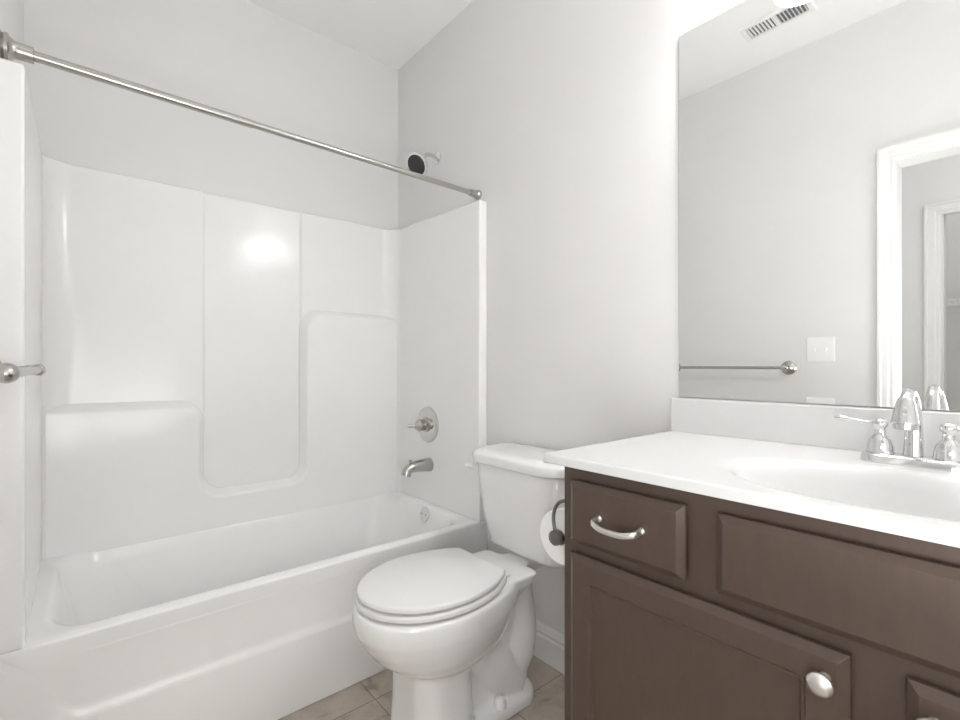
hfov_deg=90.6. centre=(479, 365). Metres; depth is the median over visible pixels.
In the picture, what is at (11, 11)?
wall
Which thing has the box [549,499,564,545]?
paper holder
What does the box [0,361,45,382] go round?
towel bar
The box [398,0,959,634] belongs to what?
wall
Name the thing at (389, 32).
ceiling
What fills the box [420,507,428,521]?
overflow cover
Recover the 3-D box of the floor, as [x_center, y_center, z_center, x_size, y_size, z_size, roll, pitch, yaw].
[-0.407,1.125,-0.033,3.535,0.050,4.275,0,0,-40]
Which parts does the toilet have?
seat, lid, bowl, flush lever, tank lid, tank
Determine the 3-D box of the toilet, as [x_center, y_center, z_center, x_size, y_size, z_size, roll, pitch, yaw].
[-0.030,0.702,1.496,0.751,0.798,0.474,0,0,-40]
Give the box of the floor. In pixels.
[278,655,564,719]
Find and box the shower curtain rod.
[0,29,481,199]
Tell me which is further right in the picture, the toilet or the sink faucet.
the sink faucet
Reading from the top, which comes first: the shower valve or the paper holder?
the shower valve
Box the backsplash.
[671,397,959,455]
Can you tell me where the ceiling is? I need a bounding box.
[247,0,472,69]
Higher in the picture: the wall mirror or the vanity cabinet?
the wall mirror
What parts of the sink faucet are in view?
lever, handle, plate, spout, handle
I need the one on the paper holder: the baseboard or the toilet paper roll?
the toilet paper roll
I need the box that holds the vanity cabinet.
[565,467,959,719]
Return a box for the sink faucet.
[834,388,959,472]
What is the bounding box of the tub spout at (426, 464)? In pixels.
[402,458,433,476]
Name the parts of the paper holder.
arm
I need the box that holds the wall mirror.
[679,0,959,410]
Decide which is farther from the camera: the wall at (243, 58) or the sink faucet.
the wall at (243, 58)
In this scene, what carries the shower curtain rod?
attached to the wall at (11, 11)
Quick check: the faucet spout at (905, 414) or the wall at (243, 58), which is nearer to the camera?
the faucet spout at (905, 414)
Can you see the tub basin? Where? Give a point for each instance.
(284, 581)
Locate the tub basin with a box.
[24,491,477,654]
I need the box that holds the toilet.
[352,442,564,719]
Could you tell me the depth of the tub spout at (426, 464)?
2.22 m
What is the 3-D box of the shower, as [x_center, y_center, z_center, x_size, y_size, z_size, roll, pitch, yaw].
[-0.773,0.189,1.837,1.479,1.822,0.744,0,0,-40]
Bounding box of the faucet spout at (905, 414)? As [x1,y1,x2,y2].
[890,394,920,430]
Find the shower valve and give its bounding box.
[407,407,438,441]
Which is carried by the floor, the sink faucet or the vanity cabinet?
the vanity cabinet
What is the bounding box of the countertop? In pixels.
[543,397,959,547]
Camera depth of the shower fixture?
2.19 m
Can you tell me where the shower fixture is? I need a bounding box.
[406,151,440,174]
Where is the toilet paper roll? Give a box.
[540,507,564,564]
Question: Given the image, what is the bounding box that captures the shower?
[0,58,486,719]
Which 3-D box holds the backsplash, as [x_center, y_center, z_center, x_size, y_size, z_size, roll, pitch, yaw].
[0.916,0.141,0.967,0.020,0.097,1.099,0,0,-40]
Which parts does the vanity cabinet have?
drawer, door, knob, knob, door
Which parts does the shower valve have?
lever, handle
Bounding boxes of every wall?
[0,0,23,65]
[24,0,397,229]
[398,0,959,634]
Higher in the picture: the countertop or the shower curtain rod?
the shower curtain rod
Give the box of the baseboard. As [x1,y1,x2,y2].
[533,620,564,674]
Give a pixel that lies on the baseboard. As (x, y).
(549, 648)

